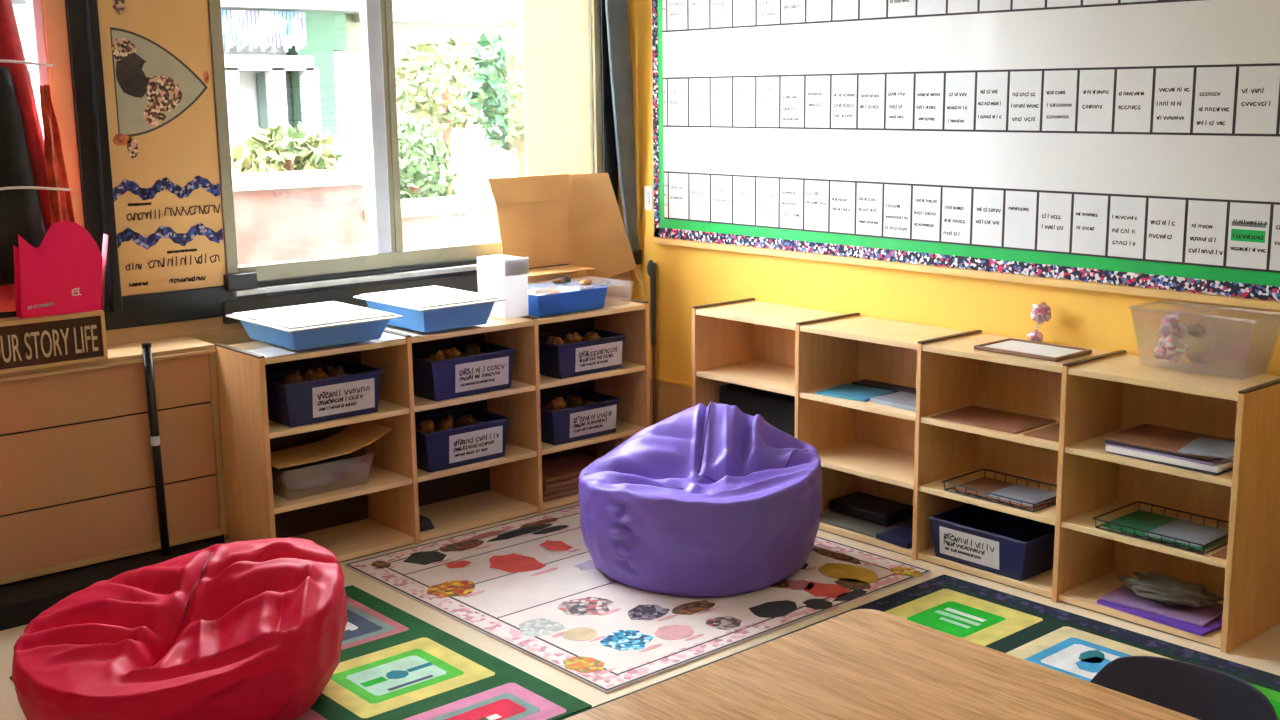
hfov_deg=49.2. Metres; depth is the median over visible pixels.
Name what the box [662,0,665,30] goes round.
card
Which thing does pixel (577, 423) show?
storage bin
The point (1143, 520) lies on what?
booklet
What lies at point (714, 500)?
beanbag
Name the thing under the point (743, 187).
card
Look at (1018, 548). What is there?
storage bin
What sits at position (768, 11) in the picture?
card
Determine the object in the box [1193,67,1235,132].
card
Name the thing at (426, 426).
toy
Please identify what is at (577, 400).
toy
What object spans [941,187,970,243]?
card
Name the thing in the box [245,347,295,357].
paper sheet
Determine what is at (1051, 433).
clipboard
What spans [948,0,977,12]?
card
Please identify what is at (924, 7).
card
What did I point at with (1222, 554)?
folder
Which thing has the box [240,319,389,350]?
tub
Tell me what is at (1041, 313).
figurine
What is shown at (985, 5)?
card
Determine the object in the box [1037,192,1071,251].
card
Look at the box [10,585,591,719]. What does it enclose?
rug
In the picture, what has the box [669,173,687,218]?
card
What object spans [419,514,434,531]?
block
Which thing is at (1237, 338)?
wall
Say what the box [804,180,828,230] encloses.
card
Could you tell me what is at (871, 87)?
card
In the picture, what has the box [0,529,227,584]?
trim
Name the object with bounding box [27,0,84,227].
window
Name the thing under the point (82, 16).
window frame
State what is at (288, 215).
wall
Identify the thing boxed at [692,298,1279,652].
cubby shelf
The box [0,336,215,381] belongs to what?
trim
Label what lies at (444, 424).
toy
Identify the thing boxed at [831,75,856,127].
card
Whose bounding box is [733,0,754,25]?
card
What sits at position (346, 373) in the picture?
heap
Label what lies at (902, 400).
booklet
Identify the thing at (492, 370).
storage bin
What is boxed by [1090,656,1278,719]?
chair
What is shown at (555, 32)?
window blind
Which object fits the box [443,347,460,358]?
toy
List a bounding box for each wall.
[232,170,499,264]
[628,0,1279,425]
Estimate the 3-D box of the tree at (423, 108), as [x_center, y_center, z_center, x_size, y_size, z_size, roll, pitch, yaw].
[-1.622,-1.515,11.867,1.032,2.461,1.048,-10,14,-40]
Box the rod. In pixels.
[647,260,655,424]
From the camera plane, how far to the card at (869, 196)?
5.87 m
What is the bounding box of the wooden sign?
[0,310,107,373]
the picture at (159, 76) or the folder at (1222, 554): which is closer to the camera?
the folder at (1222, 554)
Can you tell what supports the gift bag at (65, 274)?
on the wooden sign
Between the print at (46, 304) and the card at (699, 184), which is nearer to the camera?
the print at (46, 304)
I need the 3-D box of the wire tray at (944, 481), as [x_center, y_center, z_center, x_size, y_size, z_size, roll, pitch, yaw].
[1.384,0.489,5.258,0.271,0.036,0.409,-10,14,-40]
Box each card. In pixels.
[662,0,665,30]
[663,79,666,124]
[664,173,667,216]
[667,0,686,29]
[668,79,687,125]
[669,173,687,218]
[689,0,708,28]
[689,78,708,125]
[690,174,709,220]
[711,0,731,27]
[711,78,731,125]
[711,175,731,222]
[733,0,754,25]
[733,77,754,126]
[733,176,754,224]
[756,178,778,226]
[757,0,779,24]
[757,77,778,126]
[780,179,802,228]
[781,0,804,22]
[781,76,803,126]
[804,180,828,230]
[805,76,829,127]
[806,0,830,21]
[830,181,854,233]
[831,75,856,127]
[833,0,857,19]
[856,183,882,235]
[858,74,884,127]
[860,0,885,18]
[883,184,910,237]
[886,74,913,128]
[888,0,915,16]
[912,186,940,240]
[914,73,943,128]
[917,0,945,14]
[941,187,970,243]
[944,72,974,129]
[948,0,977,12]
[972,189,1003,245]
[976,72,1007,129]
[980,0,1010,10]
[1004,191,1036,248]
[1008,71,1041,130]
[1013,0,1044,8]
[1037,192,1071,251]
[1042,70,1076,130]
[1047,0,1080,6]
[1072,194,1107,254]
[1077,69,1114,131]
[1083,0,1117,4]
[1108,196,1145,258]
[1114,69,1152,131]
[1121,0,1156,2]
[1145,198,1185,261]
[1153,68,1193,132]
[1185,200,1226,265]
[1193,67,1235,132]
[1226,202,1270,269]
[1235,66,1279,133]
[1269,205,1279,270]
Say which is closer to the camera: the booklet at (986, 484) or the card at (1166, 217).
the card at (1166, 217)
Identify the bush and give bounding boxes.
[231,121,343,173]
[397,112,457,198]
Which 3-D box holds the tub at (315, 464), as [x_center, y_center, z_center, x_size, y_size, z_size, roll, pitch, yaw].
[-1.266,0.396,5.575,0.500,0.208,0.269,-10,14,-40]
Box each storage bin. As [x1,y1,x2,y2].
[265,360,382,427]
[412,340,515,400]
[415,407,509,472]
[539,327,626,378]
[540,388,620,445]
[929,504,1054,580]
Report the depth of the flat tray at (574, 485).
6.25 m
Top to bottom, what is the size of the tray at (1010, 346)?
0.014 m
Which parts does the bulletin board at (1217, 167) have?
border trim, border trim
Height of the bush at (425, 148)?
1.840 m
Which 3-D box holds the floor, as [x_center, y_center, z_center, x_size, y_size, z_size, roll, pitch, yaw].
[-0.230,1.515,1.852,7.600,0.050,8.326,-10,14,-40]
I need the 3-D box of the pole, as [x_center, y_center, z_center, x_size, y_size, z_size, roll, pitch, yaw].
[-1.831,0.385,5.302,0.044,0.910,0.036,-10,14,-40]
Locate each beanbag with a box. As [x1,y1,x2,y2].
[12,538,346,719]
[578,401,821,597]
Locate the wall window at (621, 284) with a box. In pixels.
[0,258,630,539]
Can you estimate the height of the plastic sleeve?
0.079 m
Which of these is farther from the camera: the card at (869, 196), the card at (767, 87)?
the card at (767, 87)
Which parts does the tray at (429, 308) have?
lid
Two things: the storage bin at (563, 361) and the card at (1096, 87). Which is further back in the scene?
the storage bin at (563, 361)
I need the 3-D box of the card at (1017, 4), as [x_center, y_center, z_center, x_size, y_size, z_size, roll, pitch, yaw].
[1.437,-1.409,5.158,0.001,0.218,0.137,-10,14,-40]
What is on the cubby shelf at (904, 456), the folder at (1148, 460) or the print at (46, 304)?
the folder at (1148, 460)
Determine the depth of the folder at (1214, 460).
4.65 m
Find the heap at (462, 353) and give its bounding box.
[422,352,483,360]
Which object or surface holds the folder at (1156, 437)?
on the folder at (1214, 460)
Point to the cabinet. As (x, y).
(77, 481)
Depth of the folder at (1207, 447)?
4.60 m
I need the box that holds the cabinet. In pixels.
[0,353,226,577]
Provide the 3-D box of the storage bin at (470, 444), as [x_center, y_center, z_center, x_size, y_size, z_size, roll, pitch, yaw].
[-0.811,0.338,5.955,0.427,0.170,0.300,-10,14,-40]
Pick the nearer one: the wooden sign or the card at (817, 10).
the wooden sign
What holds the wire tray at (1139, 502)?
on the cubby shelf at (904, 456)
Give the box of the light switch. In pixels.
[644,186,652,210]
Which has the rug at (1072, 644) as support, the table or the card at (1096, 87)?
the table
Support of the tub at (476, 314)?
in the tray at (429, 308)
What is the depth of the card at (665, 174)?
6.82 m
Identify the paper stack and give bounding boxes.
[1105,443,1233,465]
[1106,445,1233,472]
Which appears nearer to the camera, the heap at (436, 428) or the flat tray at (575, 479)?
the heap at (436, 428)
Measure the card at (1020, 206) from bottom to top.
0.216 m
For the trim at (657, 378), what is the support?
attached to the wall at (1237, 338)
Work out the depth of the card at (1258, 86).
4.58 m
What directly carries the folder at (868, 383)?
on the cubby shelf at (904, 456)
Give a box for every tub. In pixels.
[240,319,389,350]
[271,421,390,488]
[366,301,494,331]
[528,276,611,316]
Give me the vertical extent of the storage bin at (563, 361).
0.155 m
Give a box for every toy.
[283,370,305,384]
[302,368,329,380]
[326,366,345,377]
[416,419,433,433]
[428,350,444,361]
[436,415,452,430]
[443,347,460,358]
[455,414,475,426]
[464,343,480,356]
[546,397,566,410]
[547,336,563,344]
[563,333,582,343]
[567,395,584,406]
[582,331,599,340]
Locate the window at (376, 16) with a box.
[207,0,602,295]
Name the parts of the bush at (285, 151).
stem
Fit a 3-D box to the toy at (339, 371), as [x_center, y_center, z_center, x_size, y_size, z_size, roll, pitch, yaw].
[-1.206,0.052,5.528,0.086,0.061,0.068,-10,14,-40]
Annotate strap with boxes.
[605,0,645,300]
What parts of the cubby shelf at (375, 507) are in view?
panel, board, panel, panel, board, panel, board, panel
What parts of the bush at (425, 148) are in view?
stem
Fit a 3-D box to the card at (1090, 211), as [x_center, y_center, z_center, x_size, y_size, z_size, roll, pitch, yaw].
[1.642,-0.494,5.107,0.001,0.216,0.137,-10,14,-40]
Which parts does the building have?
post, post, post, door panel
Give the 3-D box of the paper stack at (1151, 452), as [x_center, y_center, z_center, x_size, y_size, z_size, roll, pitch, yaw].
[1.831,0.294,4.744,0.287,0.006,0.392,-10,14,-39]
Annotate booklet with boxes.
[816,383,892,401]
[870,391,915,411]
[951,477,1055,508]
[986,484,1056,505]
[1102,510,1228,550]
[1145,519,1227,547]
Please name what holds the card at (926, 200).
attached to the bulletin board at (1217, 167)
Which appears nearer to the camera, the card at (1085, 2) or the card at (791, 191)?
the card at (1085, 2)
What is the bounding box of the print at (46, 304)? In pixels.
[28,302,54,308]
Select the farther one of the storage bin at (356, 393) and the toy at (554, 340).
the toy at (554, 340)
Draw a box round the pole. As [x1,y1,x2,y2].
[141,343,169,555]
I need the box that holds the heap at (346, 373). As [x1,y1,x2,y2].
[274,371,351,383]
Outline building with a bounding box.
[11,0,522,201]
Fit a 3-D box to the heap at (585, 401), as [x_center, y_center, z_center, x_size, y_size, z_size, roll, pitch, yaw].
[-0.333,0.268,6.366,0.340,0.101,0.240,-10,14,-40]
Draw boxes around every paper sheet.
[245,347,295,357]
[377,328,420,340]
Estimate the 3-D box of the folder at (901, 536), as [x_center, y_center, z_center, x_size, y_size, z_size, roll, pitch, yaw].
[1.135,0.701,5.662,0.340,0.020,0.170,-9,14,-37]
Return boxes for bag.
[13,220,108,317]
[1154,311,1211,365]
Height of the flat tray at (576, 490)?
0.022 m
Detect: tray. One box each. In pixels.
[226,301,402,350]
[353,286,506,331]
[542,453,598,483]
[542,476,578,489]
[543,482,578,495]
[543,488,578,501]
[942,469,1056,512]
[974,338,1091,361]
[1092,501,1228,554]
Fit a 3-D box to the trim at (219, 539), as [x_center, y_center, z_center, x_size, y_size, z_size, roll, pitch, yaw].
[-2.808,0.904,4.773,2.840,0.112,0.221,-10,14,-40]
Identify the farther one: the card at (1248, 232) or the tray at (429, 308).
the tray at (429, 308)
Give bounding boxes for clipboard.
[931,405,1055,433]
[1023,423,1059,441]
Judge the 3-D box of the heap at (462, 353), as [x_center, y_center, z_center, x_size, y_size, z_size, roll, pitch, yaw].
[-0.782,0.053,5.929,0.370,0.111,0.240,-10,14,-40]
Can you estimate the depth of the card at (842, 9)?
5.83 m
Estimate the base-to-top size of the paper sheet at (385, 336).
0.002 m
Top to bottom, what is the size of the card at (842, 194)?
0.216 m
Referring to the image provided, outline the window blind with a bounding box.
[522,0,590,175]
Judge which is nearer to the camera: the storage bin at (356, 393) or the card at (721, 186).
the storage bin at (356, 393)
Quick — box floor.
[0,502,1279,719]
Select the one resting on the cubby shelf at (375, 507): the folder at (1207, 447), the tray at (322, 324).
the tray at (322, 324)
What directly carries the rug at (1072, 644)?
on the floor
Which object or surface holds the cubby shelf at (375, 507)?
on the floor
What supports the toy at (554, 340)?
on the heap
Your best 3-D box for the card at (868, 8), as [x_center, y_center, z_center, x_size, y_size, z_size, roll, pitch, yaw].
[0.952,-1.508,5.706,0.001,0.218,0.137,-10,14,-40]
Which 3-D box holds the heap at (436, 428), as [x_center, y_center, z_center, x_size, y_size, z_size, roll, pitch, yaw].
[-0.811,0.347,5.956,0.370,0.111,0.240,-10,14,-40]
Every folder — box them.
[851,379,915,393]
[876,524,912,548]
[1097,599,1222,636]
[1100,584,1222,625]
[1103,423,1234,459]
[1104,440,1222,462]
[1106,451,1232,475]
[1178,437,1234,459]
[1211,548,1226,559]
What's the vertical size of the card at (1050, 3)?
0.218 m
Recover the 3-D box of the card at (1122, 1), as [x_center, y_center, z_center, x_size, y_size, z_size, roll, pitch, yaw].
[1.729,-1.350,4.830,0.001,0.218,0.137,-10,14,-40]
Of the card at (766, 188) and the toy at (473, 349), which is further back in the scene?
the card at (766, 188)
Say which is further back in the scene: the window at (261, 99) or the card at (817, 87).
the window at (261, 99)
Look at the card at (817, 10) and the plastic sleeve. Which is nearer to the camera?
the plastic sleeve
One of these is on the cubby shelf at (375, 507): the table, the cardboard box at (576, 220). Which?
the cardboard box at (576, 220)
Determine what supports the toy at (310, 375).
on the heap at (346, 373)
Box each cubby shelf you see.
[215,295,649,562]
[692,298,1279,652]
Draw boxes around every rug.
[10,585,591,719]
[344,505,930,693]
[559,574,1279,719]
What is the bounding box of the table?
[564,609,1199,719]
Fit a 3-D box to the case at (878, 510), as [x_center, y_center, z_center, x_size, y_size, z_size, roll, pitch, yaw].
[0.983,0.629,5.919,0.200,0.050,0.320,-10,14,-40]
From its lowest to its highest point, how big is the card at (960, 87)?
0.218 m
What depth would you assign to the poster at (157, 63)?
5.45 m
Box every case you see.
[719,383,794,436]
[829,492,912,525]
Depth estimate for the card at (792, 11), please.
6.05 m
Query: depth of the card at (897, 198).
5.76 m
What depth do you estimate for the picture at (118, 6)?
5.26 m
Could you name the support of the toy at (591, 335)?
on the heap
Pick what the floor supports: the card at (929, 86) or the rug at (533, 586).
the rug at (533, 586)
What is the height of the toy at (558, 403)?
0.071 m
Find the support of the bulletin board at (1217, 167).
attached to the wall at (1237, 338)
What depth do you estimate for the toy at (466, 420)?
5.96 m
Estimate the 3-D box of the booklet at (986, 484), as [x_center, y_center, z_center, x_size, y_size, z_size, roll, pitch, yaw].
[1.384,0.497,5.259,0.220,0.006,0.360,-10,14,-40]
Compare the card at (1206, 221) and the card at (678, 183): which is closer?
the card at (1206, 221)
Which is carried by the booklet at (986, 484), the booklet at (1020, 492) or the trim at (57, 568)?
the booklet at (1020, 492)
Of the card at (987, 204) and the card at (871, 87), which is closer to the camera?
the card at (987, 204)
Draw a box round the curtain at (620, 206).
[600,0,627,226]
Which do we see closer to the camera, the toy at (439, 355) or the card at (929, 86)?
the card at (929, 86)
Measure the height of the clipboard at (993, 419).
0.006 m
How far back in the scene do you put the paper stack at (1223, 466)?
4.62 m
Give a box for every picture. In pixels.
[110,27,208,158]
[112,0,124,14]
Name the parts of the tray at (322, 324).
lid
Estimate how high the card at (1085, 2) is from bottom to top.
0.218 m
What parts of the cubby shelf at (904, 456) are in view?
panel, panel, board, panel, board, panel, panel, board, panel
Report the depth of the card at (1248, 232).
4.67 m
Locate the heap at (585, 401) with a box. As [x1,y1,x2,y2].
[540,399,595,410]
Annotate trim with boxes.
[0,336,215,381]
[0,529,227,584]
[0,535,224,585]
[0,539,217,630]
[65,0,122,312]
[223,272,257,290]
[650,375,691,386]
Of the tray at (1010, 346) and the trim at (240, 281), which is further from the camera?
the trim at (240, 281)
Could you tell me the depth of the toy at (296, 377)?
5.39 m
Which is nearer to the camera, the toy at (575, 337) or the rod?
the toy at (575, 337)
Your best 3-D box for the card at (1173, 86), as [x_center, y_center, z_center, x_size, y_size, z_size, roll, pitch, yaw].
[1.831,-0.892,4.804,0.001,0.218,0.137,-10,14,-40]
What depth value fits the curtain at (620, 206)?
6.86 m
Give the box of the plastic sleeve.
[1116,571,1223,607]
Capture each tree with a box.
[395,33,502,194]
[460,17,525,176]
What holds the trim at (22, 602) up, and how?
attached to the cabinet
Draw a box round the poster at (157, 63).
[97,0,225,295]
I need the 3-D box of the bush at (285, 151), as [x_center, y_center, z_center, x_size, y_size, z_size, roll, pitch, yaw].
[-2.324,-0.696,9.358,0.766,1.816,0.748,-10,14,-40]
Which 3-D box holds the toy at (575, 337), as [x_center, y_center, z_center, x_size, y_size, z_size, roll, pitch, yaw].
[-0.298,-0.092,6.309,0.103,0.065,0.080,-10,14,-40]
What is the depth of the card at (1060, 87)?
5.13 m
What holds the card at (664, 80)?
attached to the bulletin board at (1217, 167)
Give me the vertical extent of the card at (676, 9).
0.218 m
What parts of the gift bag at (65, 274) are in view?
panel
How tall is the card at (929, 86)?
0.218 m
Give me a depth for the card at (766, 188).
6.31 m
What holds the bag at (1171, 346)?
in the clear box
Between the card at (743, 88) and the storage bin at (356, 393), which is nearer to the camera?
the storage bin at (356, 393)
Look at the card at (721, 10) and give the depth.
6.37 m
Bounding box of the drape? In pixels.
[0,0,74,311]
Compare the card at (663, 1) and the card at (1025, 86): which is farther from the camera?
the card at (663, 1)
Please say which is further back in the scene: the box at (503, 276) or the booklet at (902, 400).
the box at (503, 276)
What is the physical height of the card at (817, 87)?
0.218 m
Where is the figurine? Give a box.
[1026,302,1050,341]
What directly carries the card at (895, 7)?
attached to the bulletin board at (1217, 167)
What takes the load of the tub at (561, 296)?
on the cubby shelf at (375, 507)
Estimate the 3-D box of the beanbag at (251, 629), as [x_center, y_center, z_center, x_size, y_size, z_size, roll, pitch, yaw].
[-1.345,0.823,4.145,0.955,0.449,0.933,-5,12,-20]
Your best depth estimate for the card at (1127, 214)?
5.00 m
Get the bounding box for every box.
[477,254,528,318]
[488,173,636,284]
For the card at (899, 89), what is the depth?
5.68 m
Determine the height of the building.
3.450 m
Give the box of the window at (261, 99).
[256,74,292,156]
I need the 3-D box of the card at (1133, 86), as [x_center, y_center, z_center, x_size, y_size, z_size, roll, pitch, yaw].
[1.734,-0.912,4.914,0.001,0.218,0.137,-10,14,-40]
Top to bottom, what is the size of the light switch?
0.120 m
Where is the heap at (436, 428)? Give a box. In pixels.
[415,418,483,431]
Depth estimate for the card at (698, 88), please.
6.56 m
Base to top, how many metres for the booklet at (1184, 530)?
0.006 m
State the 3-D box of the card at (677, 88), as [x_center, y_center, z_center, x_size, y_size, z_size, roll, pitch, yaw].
[0.180,-1.229,6.666,0.001,0.218,0.137,-10,14,-40]
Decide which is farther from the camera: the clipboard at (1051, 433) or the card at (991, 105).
the card at (991, 105)
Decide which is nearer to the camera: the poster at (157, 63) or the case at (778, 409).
the poster at (157, 63)
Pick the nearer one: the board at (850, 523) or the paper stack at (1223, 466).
the paper stack at (1223, 466)
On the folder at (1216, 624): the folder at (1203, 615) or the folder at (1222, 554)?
the folder at (1203, 615)
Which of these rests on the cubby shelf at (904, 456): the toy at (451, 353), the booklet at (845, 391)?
the booklet at (845, 391)
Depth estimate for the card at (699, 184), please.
6.64 m
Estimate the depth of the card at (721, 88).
6.45 m
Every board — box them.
[651,0,1279,310]
[820,511,912,537]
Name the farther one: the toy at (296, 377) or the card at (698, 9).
the card at (698, 9)
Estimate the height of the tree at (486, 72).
2.522 m
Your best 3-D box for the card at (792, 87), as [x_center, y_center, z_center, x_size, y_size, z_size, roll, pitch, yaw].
[0.666,-1.130,6.118,0.001,0.218,0.137,-10,14,-40]
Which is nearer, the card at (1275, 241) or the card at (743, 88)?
the card at (1275, 241)

